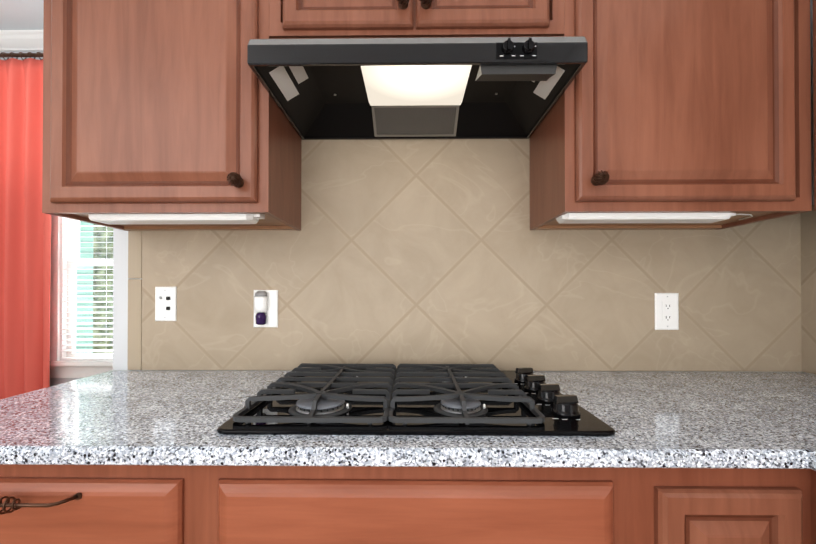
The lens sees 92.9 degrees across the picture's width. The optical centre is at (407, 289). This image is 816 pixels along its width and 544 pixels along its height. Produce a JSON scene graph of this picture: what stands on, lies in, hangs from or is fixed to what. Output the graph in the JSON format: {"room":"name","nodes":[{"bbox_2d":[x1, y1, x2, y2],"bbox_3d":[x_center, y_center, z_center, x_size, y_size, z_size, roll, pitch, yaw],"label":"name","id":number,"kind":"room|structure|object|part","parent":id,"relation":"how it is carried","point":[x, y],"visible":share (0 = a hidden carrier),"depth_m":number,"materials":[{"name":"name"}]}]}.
{"room":"kitchen","nodes":[
{"label":"kitchen","id":0,"kind":"room"},
{"bbox_2d":[0,0,43,29],"bbox_3d":[-1.452,-2.006,0.209,5.720,0.050,5.800,0,0,1],"label":"ceiling","id":1,"kind":"structure","parent":0,"point":[21,14],"depth_m":2.77,"materials":[{"name":"white paint"}]},
{"bbox_2d":[0,51,80,385],"bbox_3d":[-2.582,-0.381,3.062,3.192,3.160,0.100,0,0,1],"label":"wall","id":2,"kind":"structure","parent":0,"point":[55,381],"depth_m":3.01,"materials":[{"name":"grey paint"}]},
{"bbox_2d":[0,30,42,50],"bbox_3d":[-2.583,-1.911,2.974,3.192,0.100,0.098,0,0,1],"label":"crown molding","id":3,"kind":"structure","parent":2,"relation":"attached to","point":[21,40],"depth_m":2.97,"materials":[{"name":"white wood"}]},
{"bbox_2d":[0,52,50,398],"bbox_3d":[-2.669,-0.306,2.928,2.120,2.970,0.167,0,0,1],"label":"curtain","id":4,"kind":"object","parent":2,"relation":"attached to","point":[25,250],"visible":0.73,"depth_m":2.89,"materials":[{"name":"red fabric"}]},
{"bbox_3d":[-2.669,-1.744,2.948,2.120,0.095,0.147,0,0,1],"label":"rod","id":5,"kind":"part","parent":4,"relation":"part of","materials":[{"name":"brown metal"}]},
{"bbox_2d":[50,215,112,377],"bbox_3d":[-2.430,-0.191,3.031,0.745,1.740,0.155,0,0,1],"label":"window","id":6,"kind":"structure","parent":2,"relation":"in","point":[60,249],"depth_m":3.01,"materials":[{"name":"white"}]},
{"bbox_2d":[60,218,112,360],"bbox_3d":[-2.431,-0.202,3.007,0.477,1.494,0.066,0,0,1],"label":"blinds","id":7,"kind":"object","parent":6,"relation":"attached to","point":[75,358],"visible":0.44,"depth_m":2.99,"materials":[{"name":"white plastic"}]},
{"bbox_3d":[-2.430,-0.205,3.090,0.465,1.470,0.003,0,0,1],"label":"glass","id":8,"kind":"part","parent":6,"relation":"part of","materials":[{"name":"white"}]},
{"bbox_2d":[113,228,737,371],"bbox_3d":[0.218,-0.387,2.197,2.428,3.160,1.762,0,0,1],"label":"wall","id":9,"kind":"structure","parent":0,"point":[120,300],"depth_m":1.33,"materials":[{"name":"grey paint"}]},
{"bbox_2d":[128,231,141,369],"bbox_3d":[-0.926,0.000,1.322,0.046,0.546,0.009,0,0,1],"label":"wall tile","id":10,"kind":"structure","parent":9,"relation":"attached to","point":[134,303],"depth_m":1.32,"materials":[{"name":"beige tile"}]},
{"bbox_2d":[42,0,300,230],"bbox_3d":[-0.659,-0.651,1.137,0.597,0.927,0.364,0,0,1],"label":"upper cabinet","id":11,"kind":"object","parent":9,"relation":"attached to","point":[163,115],"visible":1,"depth_m":1.00,"materials":[{"name":"brown wood"}]},
{"bbox_2d":[89,214,264,224],"bbox_3d":[-0.637,-0.201,1.084,0.468,0.026,0.078,0,0,1],"label":"light","id":12,"kind":"object","parent":11,"relation":"attached to","point":[109,219],"depth_m":1.05,"materials":[{"name":"white plastic"}]},
{"bbox_3d":[-0.432,-0.275,0.972,0.036,0.036,0.043,0,0,1],"label":"knob","id":13,"kind":"part","parent":11,"relation":"part of","materials":[{"name":"brown metal"}]},
{"bbox_2d":[269,0,563,37],"bbox_3d":[0.024,-0.889,1.131,0.769,0.451,0.364,0,0,1],"label":"upper cabinet","id":14,"kind":"object","parent":9,"relation":"attached to","point":[351,18],"visible":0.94,"depth_m":1.00,"materials":[{"name":"brown wood"}]},
{"bbox_3d":[-0.154,-0.887,1.004,0.338,0.417,0.020,0,0,1],"label":"door","id":15,"kind":"part","parent":14,"relation":"part of","materials":[{"name":"brown wood"}]},
{"bbox_3d":[0.018,-0.730,0.969,0.094,0.036,0.043,0,0,1],"label":"knob","id":16,"kind":"part","parent":14,"relation":"part of","materials":[{"name":"brown metal"}]},
{"bbox_2d":[247,35,587,139],"bbox_3d":[0.024,-0.575,1.081,0.766,0.170,0.458,0,0,1],"label":"range hood","id":17,"kind":"object","parent":14,"relation":"attached to","point":[429,87],"visible":1,"depth_m":1.04,"materials":[{"name":"black metal"}]},
{"bbox_3d":[0.194,-0.887,1.000,0.342,0.417,0.020,0,0,1],"label":"door","id":18,"kind":"part","parent":14,"relation":"part of","materials":[{"name":"brown wood"}]},
{"bbox_2d":[142,138,801,371],"bbox_3d":[0.205,-0.200,1.311,2.213,0.946,0.008,0,0,1],"label":"wall tile","id":19,"kind":"structure","parent":9,"relation":"attached to","point":[396,252],"depth_m":1.31,"materials":[{"name":"beige tile"}]},
{"bbox_2d":[155,287,176,320],"bbox_3d":[-0.818,0.048,1.311,0.071,0.116,0.012,0,0,1],"label":"outlet","id":20,"kind":"object","parent":19,"relation":"attached to","point":[165,303],"visible":1,"depth_m":1.31,"materials":[{"name":"white plastic"}]},
{"bbox_2d":[254,290,277,326],"bbox_3d":[-0.478,0.064,1.293,0.082,0.126,0.040,0,0,1],"label":"air freshener","id":21,"kind":"object","parent":19,"relation":"attached to","point":[265,308],"visible":1,"depth_m":1.31,"materials":[{"name":"white plastic"}]},
{"bbox_2d":[654,293,678,329],"bbox_3d":[0.865,0.072,1.292,0.078,0.123,0.009,0,0,1],"label":"outlet","id":22,"kind":"object","parent":19,"relation":"attached to","point":[666,311],"visible":1,"depth_m":1.29,"materials":[{"name":"white plastic"}]},
{"bbox_2d":[530,0,811,229],"bbox_3d":[0.724,-0.651,1.121,0.630,0.927,0.364,0,0,1],"label":"upper cabinet","id":23,"kind":"object","parent":9,"relation":"attached to","point":[678,114],"visible":0.98,"depth_m":0.98,"materials":[{"name":"brown wood"}]},
{"bbox_3d":[0.478,-0.277,0.961,0.036,0.036,0.043,0,0,1],"label":"knob","id":24,"kind":"part","parent":23,"relation":"part of","materials":[{"name":"brown metal"}]},
{"bbox_2d":[556,213,752,223],"bbox_3d":[0.708,-0.201,1.098,0.577,0.026,0.138,0,0,1],"label":"light","id":25,"kind":"object","parent":23,"relation":"attached to","point":[562,218],"depth_m":1.03,"materials":[{"name":"white plastic"}]},
{"bbox_3d":[0.709,-0.661,0.992,0.552,0.868,0.020,0,0,1],"label":"door","id":26,"kind":"part","parent":23,"relation":"part of","materials":[{"name":"brown wood"}]},
{"bbox_2d":[802,0,815,374],"bbox_3d":[1.346,-0.407,-0.717,0.102,3.160,4.038,0,0,1],"label":"wall","id":27,"kind":"structure","parent":0,"point":[812,127],"depth_m":1.26,"materials":[{"name":"grey paint"}]},
{"bbox_2d":[801,205,815,373],"bbox_3d":[1.300,-0.009,0.027,0.008,0.546,2.530,0,0,1],"label":"wall tile","id":28,"kind":"structure","parent":27,"relation":"attached to","point":[808,277],"depth_m":1.27,"materials":[{"name":"beige tile"}]},
{"bbox_2d":[813,0,815,210],"bbox_3d":[1.159,-0.662,0.532,0.284,0.913,0.928,0,0,1],"label":"upper cabinet","id":29,"kind":"object","parent":27,"relation":"attached to","point":[814,63],"visible":1,"depth_m":0.99,"materials":[{"name":"brown wood"}]},
{"bbox_3d":[-1.452,1.204,0.186,5.720,0.050,5.800,0,0,1],"label":"floor","id":30,"kind":"structure","parent":0,"visible":0},
{"bbox_2d":[0,465,199,543],"bbox_3d":[-0.680,0.743,0.987,0.644,0.884,0.643,0,0,1],"label":"base cabinet","id":31,"kind":"object","parent":30,"relation":"on","point":[109,504],"depth_m":0.67,"materials":[{"name":"brown wood"}]},
{"bbox_3d":[-0.662,0.354,0.647,0.208,0.027,0.045,0,0,1],"label":"handle","id":32,"kind":"part","parent":31,"relation":"part of","materials":[{"name":"brown metal"}]},
{"bbox_3d":[-0.665,0.407,0.678,0.542,0.150,0.020,0,0,1],"label":"drawer","id":33,"kind":"part","parent":31,"relation":"part of","materials":[{"name":"brown wood"}]},
{"bbox_2d":[200,466,655,543],"bbox_3d":[0.019,0.743,0.979,0.755,0.884,0.643,0,0,1],"label":"base cabinet","id":34,"kind":"object","parent":30,"relation":"on","point":[239,504],"depth_m":0.66,"materials":[{"name":"brown wood"}]},
{"bbox_2d":[0,371,811,468],"bbox_3d":[-0.171,0.286,0.980,1.680,0.030,0.653,0,0,1],"label":"countertop","id":35,"kind":"structure","parent":34,"relation":"on","point":[751,420],"depth_m":0.71,"materials":[{"name":"stone"}]},
{"bbox_2d":[217,363,615,435],"bbox_3d":[0.018,0.247,0.996,0.752,0.046,0.562,0,0,1],"label":"cooktop","id":36,"kind":"object","parent":35,"relation":"in","point":[403,399],"visible":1,"depth_m":0.83,"materials":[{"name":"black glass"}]},
{"bbox_3d":[-0.040,0.252,0.986,0.434,0.019,0.406,0,0,1],"label":"burner","id":37,"kind":"part","parent":36,"relation":"part of","materials":[{"name":"grey metal"}]},
{"bbox_3d":[0.330,0.243,0.961,0.068,0.038,0.368,0,0,1],"label":"knob","id":38,"kind":"part","parent":36,"relation":"part of","materials":[{"name":"black plastic"}]},
{"bbox_3d":[0.013,0.412,0.669,0.686,0.160,0.020,0,0,1],"label":"panel","id":39,"kind":"part","parent":34,"relation":"part of","materials":[{"name":"brown wood"}]},
{"bbox_2d":[656,468,811,543],"bbox_3d":[0.560,0.743,0.972,0.326,0.884,0.643,0,0,1],"label":"base cabinet","id":40,"kind":"object","parent":30,"relation":"on","point":[694,505],"depth_m":0.66,"materials":[{"name":"brown wood"}]},
{"bbox_2d":[624,372,815,470],"bbox_3d":[0.979,0.279,0.028,0.634,0.030,2.529,0,0,1],"label":"countertop","id":41,"kind":"structure","parent":40,"relation":"on","point":[785,402],"depth_m":1.00,"materials":[{"name":"stone"}]},
{"bbox_3d":[0.551,0.699,0.661,0.243,0.716,0.020,0,0,1],"label":"door","id":42,"kind":"part","parent":40,"relation":"part of","materials":[{"name":"brown wood"}]},
{"bbox_2d":[812,470,815,543],"bbox_3d":[0.987,0.739,0.435,0.624,0.884,0.370,0,0,1],"label":"base cabinet","id":43,"kind":"object","parent":30,"relation":"on","point":[813,472],"depth_m":0.67,"materials":[{"name":"brown wood"}]},
{"label":"outside","id":44,"kind":"structure","parent":0,"visible":0},
{"bbox_2d":[76,221,112,352],"bbox_3d":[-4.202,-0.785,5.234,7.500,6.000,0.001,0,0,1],"label":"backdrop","id":45,"kind":"structure","parent":44,"point":[101,238],"depth_m":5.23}
]}

